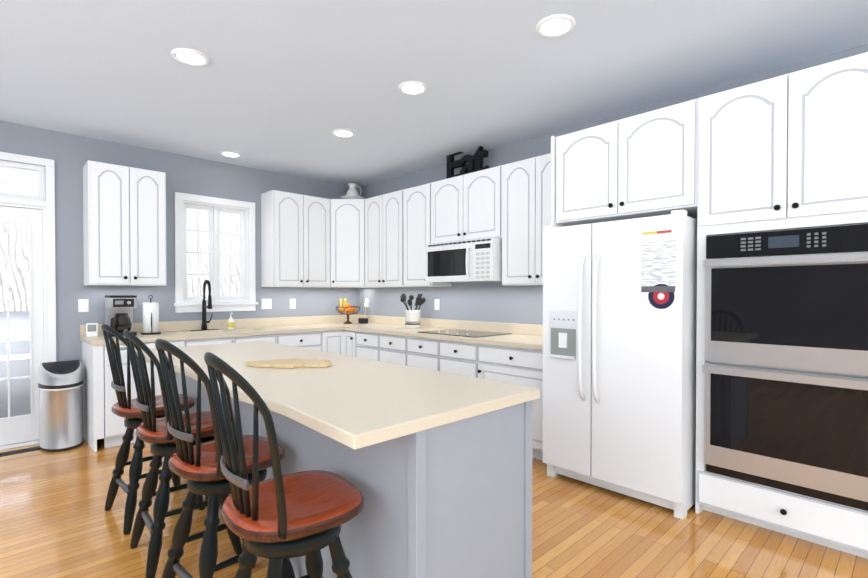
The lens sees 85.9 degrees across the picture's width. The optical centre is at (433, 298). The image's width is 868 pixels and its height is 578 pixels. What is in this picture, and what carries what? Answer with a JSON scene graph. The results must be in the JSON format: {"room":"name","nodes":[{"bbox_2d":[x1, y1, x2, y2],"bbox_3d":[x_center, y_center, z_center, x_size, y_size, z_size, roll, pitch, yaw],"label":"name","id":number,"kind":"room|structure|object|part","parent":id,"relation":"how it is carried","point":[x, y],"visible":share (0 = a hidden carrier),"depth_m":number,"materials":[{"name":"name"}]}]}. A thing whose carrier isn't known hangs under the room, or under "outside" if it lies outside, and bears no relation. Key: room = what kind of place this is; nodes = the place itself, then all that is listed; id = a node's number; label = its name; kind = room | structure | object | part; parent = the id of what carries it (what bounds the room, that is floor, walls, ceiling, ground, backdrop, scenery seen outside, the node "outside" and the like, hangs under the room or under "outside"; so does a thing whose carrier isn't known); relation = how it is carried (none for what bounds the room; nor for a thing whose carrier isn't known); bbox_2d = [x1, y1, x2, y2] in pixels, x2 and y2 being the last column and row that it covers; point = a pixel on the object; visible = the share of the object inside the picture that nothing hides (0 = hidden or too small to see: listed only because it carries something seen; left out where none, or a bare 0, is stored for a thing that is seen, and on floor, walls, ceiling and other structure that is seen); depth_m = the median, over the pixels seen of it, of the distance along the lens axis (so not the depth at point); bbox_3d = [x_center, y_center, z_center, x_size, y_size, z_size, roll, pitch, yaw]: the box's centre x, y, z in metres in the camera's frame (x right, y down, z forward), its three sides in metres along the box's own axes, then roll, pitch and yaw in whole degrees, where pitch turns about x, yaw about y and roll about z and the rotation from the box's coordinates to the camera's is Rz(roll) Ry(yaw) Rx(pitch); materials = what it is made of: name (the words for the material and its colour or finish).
{"room":"kitchen","nodes":[
{"label":"kitchen","id":0,"kind":"room"},
{"bbox_2d":[0,121,357,363],"bbox_3d":[-3.326,-0.110,4.203,6.540,2.720,0.160,-1,1,-44],"label":"wall","id":1,"kind":"structure","parent":0,"point":[70,155],"depth_m":4.57,"materials":[{"name":"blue paint"}]},
{"bbox_2d":[0,152,55,449],"bbox_3d":[-3.594,0.024,3.930,0.615,2.460,0.184,-1,1,-44],"label":"glass door","id":2,"kind":"structure","parent":1,"relation":"in","point":[19,431],"depth_m":4.02,"materials":[{"name":"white glass"}]},
{"bbox_2d":[78,299,88,311],"bbox_3d":[-3.179,0.065,4.228,0.075,0.118,0.010,-1,1,-44],"label":"outlet","id":3,"kind":"object","parent":1,"relation":"attached to","point":[83,305],"depth_m":4.23,"materials":[{"name":"white plastic"}]},
{"bbox_2d":[83,160,166,285],"bbox_3d":[-2.853,-0.656,4.315,0.597,1.070,0.322,-1,1,-44],"label":"upper cabinet","id":4,"kind":"object","parent":1,"relation":"attached to","point":[124,207],"depth_m":4.17,"materials":[{"name":"white paint"}]},
{"bbox_2d":[173,192,257,312],"bbox_3d":[-2.382,-0.472,5.075,0.865,1.225,0.210,-1,1,-44],"label":"kitchen window","id":5,"kind":"structure","parent":1,"relation":"in","point":[245,300],"depth_m":5.06,"materials":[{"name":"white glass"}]},
{"bbox_2d":[262,299,271,308],"bbox_3d":[-1.945,0.062,5.418,0.118,0.118,0.010,-1,1,-44],"label":"outlet","id":6,"kind":"object","parent":1,"relation":"attached to","point":[266,303],"depth_m":5.42,"materials":[{"name":"white plastic"}]},
{"bbox_2d":[290,299,295,308],"bbox_3d":[-1.712,0.062,5.645,0.075,0.118,0.007,-1,1,-44],"label":"outlet","id":7,"kind":"object","parent":1,"relation":"attached to","point":[292,301],"depth_m":5.64,"materials":[{"name":"white plastic"}]},
{"bbox_2d":[261,190,326,287],"bbox_3d":[-1.591,-0.670,5.504,0.762,1.070,0.363,-1,1,-44],"label":"upper cabinet","id":8,"kind":"object","parent":1,"relation":"attached to","point":[293,225],"depth_m":5.32,"materials":[{"name":"white paint"}]},
{"bbox_2d":[0,437,867,577],"bbox_3d":[-0.355,1.336,1.139,6.540,0.100,8.720,-1,1,-44],"label":"floor","id":9,"kind":"structure","parent":0,"point":[57,520],"depth_m":2.49,"materials":[{"name":"brown wood"}]},
{"bbox_2d":[0,446,40,456],"bbox_3d":[-3.437,1.253,3.786,0.500,0.004,0.110,-1,1,-44],"label":"threshold","id":10,"kind":"object","parent":9,"relation":"in","point":[19,451],"visible":0.79,"depth_m":3.81,"materials":[{"name":"grey metal"}]},
{"bbox_2d":[38,360,83,451],"bbox_3d":[-3.128,0.895,3.929,0.305,0.718,0.258,-1,1,-44],"label":"trash can","id":11,"kind":"object","parent":9,"relation":"on","point":[60,385],"visible":1,"depth_m":3.85,"materials":[{"name":"metal"}]},
{"bbox_2d":[104,340,183,447],"bbox_3d":[-2.692,0.816,4.252,0.598,0.868,0.625,-1,1,-44],"label":"dishwasher","id":12,"kind":"object","parent":9,"relation":"on","point":[115,428],"visible":0.31,"depth_m":3.91,"materials":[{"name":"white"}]},
{"bbox_2d":[101,324,204,534],"bbox_3d":[-1.690,0.704,2.774,0.448,1.133,0.466,1,1,43],"label":"stool","id":13,"kind":"object","parent":9,"relation":"on","point":[126,408],"visible":0.56,"depth_m":2.62,"materials":[{"name":"black paint"}]},
{"bbox_2d":[123,329,241,577],"bbox_3d":[-1.271,0.709,2.334,0.466,1.133,0.448,-1,1,-41],"label":"stool","id":14,"kind":"object","parent":9,"relation":"on","point":[152,430],"visible":0.67,"depth_m":2.19,"materials":[{"name":"black paint"}]},
{"bbox_2d":[155,339,294,577],"bbox_3d":[-0.864,0.714,1.904,0.448,1.133,0.466,1,1,43],"label":"stool","id":15,"kind":"object","parent":9,"relation":"on","point":[197,466],"visible":0.65,"depth_m":1.76,"materials":[{"name":"black paint"}]},
{"bbox_2d":[183,334,285,345],"bbox_3d":[-2.148,0.807,4.808,0.949,0.872,0.616,-1,1,-44],"label":"base cabinet","id":16,"kind":"object","parent":9,"relation":"on","point":[274,338],"depth_m":4.60,"materials":[{"name":"white paint"}]},
{"bbox_2d":[80,315,343,345],"bbox_3d":[-2.127,0.381,4.811,2.370,0.298,0.630,-1,1,-44],"label":"countertop","id":17,"kind":"structure","parent":16,"relation":"on","point":[172,330],"depth_m":4.90,"materials":[{"name":"beige stone"}]},
{"bbox_2d":[86,323,97,336],"bbox_3d":[-3.055,0.279,4.168,0.084,0.118,0.053,0,1,-30],"label":"station","id":18,"kind":"object","parent":17,"relation":"on","point":[91,329],"visible":1,"depth_m":4.14,"materials":[{"name":"white plastic"}]},
{"bbox_2d":[105,295,136,336],"bbox_3d":[-2.869,0.154,4.272,0.204,0.365,0.263,-1,1,-44],"label":"coffee maker","id":19,"kind":"object","parent":17,"relation":"on","point":[119,313],"visible":0.88,"depth_m":4.21,"materials":[{"name":"metal"}]},
{"bbox_2d":[141,295,160,334],"bbox_3d":[-2.675,0.150,4.404,0.168,0.370,0.168,-1,1,-44],"label":"paper towel holder","id":20,"kind":"object","parent":17,"relation":"on","point":[150,318],"visible":1,"depth_m":4.35,"materials":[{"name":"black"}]},
{"bbox_2d":[190,280,217,330],"bbox_3d":[-2.334,0.069,4.790,0.260,0.523,0.224,-1,1,-44],"label":"faucet","id":21,"kind":"object","parent":17,"relation":"on","point":[204,321],"visible":1,"depth_m":4.83,"materials":[{"name":"black metal"}]},
{"bbox_2d":[228,313,233,328],"bbox_3d":[-2.176,0.239,4.996,0.067,0.178,0.068,-1,1,-44],"label":"soap dispenser","id":22,"kind":"object","parent":17,"relation":"on","point":[230,322],"visible":1,"depth_m":4.97,"materials":[{"name":"white plastic"}]},
{"bbox_2d":[204,352,363,577],"bbox_3d":[-0.469,0.719,1.484,0.466,1.133,0.448,-1,1,-39],"label":"stool","id":23,"kind":"object","parent":9,"relation":"on","point":[278,518],"visible":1,"depth_m":1.36,"materials":[{"name":"black paint"}]},
{"bbox_2d":[286,332,317,349],"bbox_3d":[-1.664,0.802,5.275,0.653,0.872,0.616,-1,1,-44],"label":"base cabinet","id":24,"kind":"object","parent":9,"relation":"on","point":[308,340],"depth_m":5.08,"materials":[{"name":"white paint"}]},
{"bbox_2d":[318,330,341,354],"bbox_3d":[-1.367,0.799,5.532,0.370,0.872,0.658,-1,1,-44],"label":"base cabinet","id":25,"kind":"object","parent":9,"relation":"on","point":[328,341],"depth_m":5.31,"materials":[{"name":"white paint"}]},
{"bbox_2d":[342,330,353,356],"bbox_3d":[-0.765,0.799,5.561,0.659,0.872,0.244,-1,1,-44],"label":"base cabinet","id":26,"kind":"object","parent":9,"relation":"on","point":[347,336],"depth_m":5.38,"materials":[{"name":"white paint"}]},
{"bbox_2d":[175,372,532,577],"bbox_3d":[-0.702,0.830,2.559,0.654,0.880,2.549,-1,1,-44],"label":"kitchen island","id":27,"kind":"object","parent":9,"relation":"on","point":[452,500],"visible":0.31,"depth_m":1.62,"materials":[{"name":"grey paint"}]},
{"bbox_2d":[137,341,539,449],"bbox_3d":[-0.794,0.369,2.473,0.885,0.040,2.585,-1,1,-44],"label":"island countertop","id":28,"kind":"structure","parent":27,"relation":"on","point":[354,403],"depth_m":1.79,"materials":[{"name":"beige stone"}]},
{"bbox_2d":[245,358,331,367],"bbox_3d":[-0.736,0.339,2.432,0.361,0.018,0.357,-1,1,-44],"label":"cutting board","id":29,"kind":"object","parent":28,"relation":"on","point":[290,363],"visible":1,"depth_m":2.39,"materials":[{"name":"brown wood"}]},
{"bbox_2d":[354,331,377,360],"bbox_3d":[-0.538,0.801,5.355,0.617,0.872,0.490,-1,1,-44],"label":"base cabinet","id":30,"kind":"object","parent":9,"relation":"on","point":[365,343],"depth_m":5.12,"materials":[{"name":"white paint"}]},
{"bbox_2d":[378,334,401,364],"bbox_3d":[-0.212,0.805,5.017,0.617,0.872,0.450,-1,1,-44],"label":"base cabinet","id":31,"kind":"object","parent":9,"relation":"on","point":[389,346],"depth_m":4.82,"materials":[{"name":"white paint"}]},
{"bbox_2d":[402,336,437,370],"bbox_3d":[0.104,0.809,4.690,0.617,0.872,0.460,-1,1,-44],"label":"base cabinet","id":32,"kind":"object","parent":9,"relation":"on","point":[416,352],"depth_m":4.49,"materials":[{"name":"white paint"}]},
{"bbox_2d":[438,340,473,376],"bbox_3d":[0.448,0.813,4.333,0.617,0.872,0.531,-1,1,-44],"label":"base cabinet","id":33,"kind":"object","parent":9,"relation":"on","point":[454,357],"depth_m":4.14,"materials":[{"name":"white paint"}]},
{"bbox_2d":[474,343,542,460],"bbox_3d":[0.845,0.818,3.922,0.617,0.872,0.737,-1,1,-44],"label":"base cabinet","id":34,"kind":"object","parent":9,"relation":"on","point":[518,366],"depth_m":3.67,"materials":[{"name":"white paint"}]},
{"bbox_2d":[336,314,542,349],"bbox_3d":[-0.087,0.301,4.862,0.639,0.138,3.389,-1,1,-44],"label":"countertop","id":35,"kind":"structure","parent":34,"relation":"on","point":[527,336],"depth_m":4.64,"materials":[{"name":"beige stone"}]},
{"bbox_2d":[336,299,359,323],"bbox_3d":[-1.089,0.158,5.906,0.308,0.319,0.308,-1,1,-44],"label":"fruit bowl","id":36,"kind":"object","parent":35,"relation":"on","point":[349,309],"visible":1,"depth_m":5.88,"materials":[{"name":"orange food"}]},
{"bbox_2d":[359,318,367,322],"bbox_3d":[-0.908,0.284,5.985,0.070,0.065,0.120,-1,1,-44],"label":"speaker box","id":37,"kind":"object","parent":35,"relation":"on","point":[363,320],"visible":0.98,"depth_m":5.95,"materials":[{"name":"black plastic"}]},
{"bbox_2d":[396,293,425,328],"bbox_3d":[-0.242,0.135,5.129,0.329,0.384,0.324,-1,1,-44],"label":"utensil crock","id":38,"kind":"object","parent":35,"relation":"on","point":[412,319],"visible":1,"depth_m":5.06,"materials":[{"name":"white ceramic"}]},
{"bbox_2d":[419,329,511,337],"bbox_3d":[0.287,0.319,4.498,0.525,0.031,0.760,-1,1,-44],"label":"cooktop","id":39,"kind":"object","parent":35,"relation":"in","point":[465,333],"visible":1,"depth_m":4.39,"materials":[{"name":"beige glass"}]},
{"bbox_2d":[543,209,696,518],"bbox_3d":[1.339,0.376,3.203,0.862,1.772,0.910,-1,1,-44],"label":"fridge","id":40,"kind":"object","parent":9,"relation":"on","point":[632,433],"depth_m":2.87,"materials":[{"name":"white metal"}]},
{"bbox_3d":[1.066,0.101,2.920,0.081,1.141,0.820,-1,1,-44],"label":"fridge handle","id":41,"kind":"part","parent":40,"relation":"part of","materials":[{"name":"white metal"}]},
{"bbox_2d":[647,283,675,309],"bbox_3d":[1.317,-0.012,2.703,0.002,0.156,0.156,-1,1,-44],"label":"sticker","id":42,"kind":"object","parent":40,"relation":"attached to","point":[661,300],"visible":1,"depth_m":2.70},
{"bbox_2d":[695,460,867,558],"bbox_3d":[2.057,1.137,2.654,0.637,0.262,0.832,-1,1,-44],"label":"drawer","id":43,"kind":"object","parent":9,"relation":"on","point":[836,526],"depth_m":2.44,"materials":[{"name":"white paint"}]},
{"bbox_2d":[702,223,867,510],"bbox_3d":[2.007,0.321,2.598,0.659,1.360,0.744,-1,1,-44],"label":"wall oven","id":44,"kind":"object","parent":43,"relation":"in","point":[785,368],"visible":1,"depth_m":2.38,"materials":[{"name":"metal"}]},
{"bbox_2d":[0,0,867,187],"bbox_3d":[-0.355,-1.484,1.107,6.540,0.100,8.720,-1,1,-44],"label":"ceiling","id":45,"kind":"structure","parent":0,"point":[287,87],"depth_m":2.94,"materials":[{"name":"paint"}]},
{"bbox_2d":[171,48,208,66],"bbox_3d":[-1.463,-1.447,2.803,0.203,0.012,0.203,0,1,1],"label":"recessed light","id":46,"kind":"object","parent":45,"relation":"in","point":[190,57],"depth_m":2.80,"materials":[{"name":"white plastic"}]},
{"bbox_2d":[220,151,241,157],"bbox_3d":[-2.072,-1.470,4.759,0.203,0.012,0.203,0,1,1],"label":"recessed light","id":47,"kind":"object","parent":45,"relation":"in","point":[231,154],"depth_m":4.75,"materials":[{"name":"white plastic"}]},
{"bbox_2d":[332,129,354,137],"bbox_3d":[-0.803,-1.463,4.135,0.203,0.012,0.203,0,1,1],"label":"recessed light","id":48,"kind":"object","parent":45,"relation":"in","point":[342,133],"depth_m":4.13,"materials":[{"name":"white plastic"}]},
{"bbox_2d":[398,81,426,94],"bbox_3d":[-0.147,-1.452,3.225,0.203,0.012,0.203,0,1,1],"label":"recessed light","id":49,"kind":"object","parent":45,"relation":"in","point":[409,87],"depth_m":3.21,"materials":[{"name":"white plastic"}]},
{"bbox_2d":[536,14,575,37],"bbox_3d":[0.646,-1.444,2.475,0.203,0.012,0.203,0,1,1],"label":"recessed light","id":50,"kind":"object","parent":45,"relation":"in","point":[555,25],"depth_m":2.46,"materials":[{"name":"white plastic"}]},
{"bbox_2d":[357,44,867,324],"bbox_3d":[1.996,-0.099,3.280,0.160,2.720,8.560,-1,1,-44],"label":"wall","id":51,"kind":"structure","parent":0,"point":[490,302],"depth_m":4.64,"materials":[{"name":"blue paint"}]},
{"bbox_2d":[327,199,362,287],"bbox_3d":[-1.042,-0.673,5.818,0.675,1.070,0.674,-1,1,-44],"label":"upper cabinet","id":52,"kind":"object","parent":51,"relation":"attached to","point":[344,216],"depth_m":5.63,"materials":[{"name":"white paint"}]},
{"bbox_2d":[340,183,364,198],"bbox_3d":[-1.039,-1.333,5.937,0.316,0.245,0.316,-1,1,-44],"label":"pitcher","id":53,"kind":"object","parent":52,"relation":"on","point":[352,193],"visible":0.62,"depth_m":5.88,"materials":[{"name":"white ceramic"}]},
{"bbox_2d":[364,298,368,316],"bbox_3d":[-0.887,0.114,6.120,0.056,0.232,0.130,0,1,-17],"label":"outlet","id":54,"kind":"object","parent":51,"relation":"attached to","point":[366,304],"depth_m":6.13,"materials":[{"name":"white plastic"}]},
{"bbox_2d":[363,189,406,287],"bbox_3d":[-0.482,-0.669,5.462,0.363,1.070,0.824,-1,1,-44],"label":"upper cabinet","id":55,"kind":"object","parent":51,"relation":"attached to","point":[382,241],"depth_m":5.34,"materials":[{"name":"white paint"}]},
{"bbox_2d":[407,182,451,286],"bbox_3d":[-0.074,-0.665,5.069,0.322,1.070,0.573,-1,1,-44],"label":"upper cabinet","id":56,"kind":"object","parent":51,"relation":"attached to","point":[420,199],"depth_m":4.93,"materials":[{"name":"white paint"}]},
{"bbox_2d":[435,299,439,309],"bbox_3d":[0.034,0.067,5.195,0.007,0.118,0.075,-1,1,-44],"label":"outlet","id":57,"kind":"object","parent":51,"relation":"attached to","point":[437,301],"depth_m":5.19,"materials":[{"name":"white plastic"}]},
{"bbox_2d":[435,165,502,243],"bbox_3d":[0.394,-0.872,4.581,0.322,0.645,0.910,-1,1,-44],"label":"upper cabinet","id":58,"kind":"object","parent":51,"relation":"attached to","point":[469,206],"depth_m":4.40,"materials":[{"name":"white paint"}]},
{"bbox_2d":[425,237,501,282],"bbox_3d":[0.342,-0.352,4.537,0.464,0.382,0.880,-1,1,-44],"label":"microwave","id":59,"kind":"object","parent":58,"relation":"attached to","point":[473,261],"visible":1,"depth_m":4.35,"materials":[{"name":"white plastic"}]},
{"bbox_2d":[447,146,488,178],"bbox_3d":[0.330,-1.362,4.647,0.052,0.338,0.528,-1,1,-44],"label":"eat sign","id":60,"kind":"object","parent":58,"relation":"on","point":[475,162],"visible":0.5,"depth_m":4.61,"materials":[{"name":"metal"}]},
{"bbox_2d":[499,153,550,285],"bbox_3d":[0.935,-0.653,4.023,0.322,1.070,0.782,-1,1,-44],"label":"upper cabinet","id":61,"kind":"object","parent":51,"relation":"attached to","point":[527,182],"depth_m":3.96,"materials":[{"name":"white paint"}]},
{"bbox_2d":[551,98,698,226],"bbox_3d":[1.433,-0.864,3.277,0.635,0.630,0.940,-1,1,-44],"label":"upper cabinet","id":62,"kind":"object","parent":51,"relation":"attached to","point":[646,164],"depth_m":3.01,"materials":[{"name":"white paint"}]},
{"bbox_2d":[695,52,867,239],"bbox_3d":[2.057,-0.769,2.632,0.637,0.805,0.832,-1,1,-44],"label":"upper cabinet","id":63,"kind":"object","parent":51,"relation":"attached to","point":[789,151],"depth_m":2.42,"materials":[{"name":"white paint"}]},
{"bbox_3d":[-4.363,0.795,5.994,9.000,1.190,3.839,-1,1,-44],"label":"deck","id":64,"kind":"object","parent":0,"visible":0},
{"bbox_2d":[0,311,30,417],"bbox_3d":[-4.574,0.696,5.001,1.320,1.110,0.613,-1,1,-44],"label":"grill","id":65,"kind":"object","parent":64,"relation":"on","point":[20,386],"depth_m":4.89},
{"label":"outside","id":66,"kind":"structure","parent":0,"visible":0},
{"bbox_2d":[0,167,239,311],"bbox_3d":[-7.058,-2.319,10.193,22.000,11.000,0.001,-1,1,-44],"label":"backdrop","id":67,"kind":"structure","parent":66,"point":[23,240],"depth_m":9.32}
]}

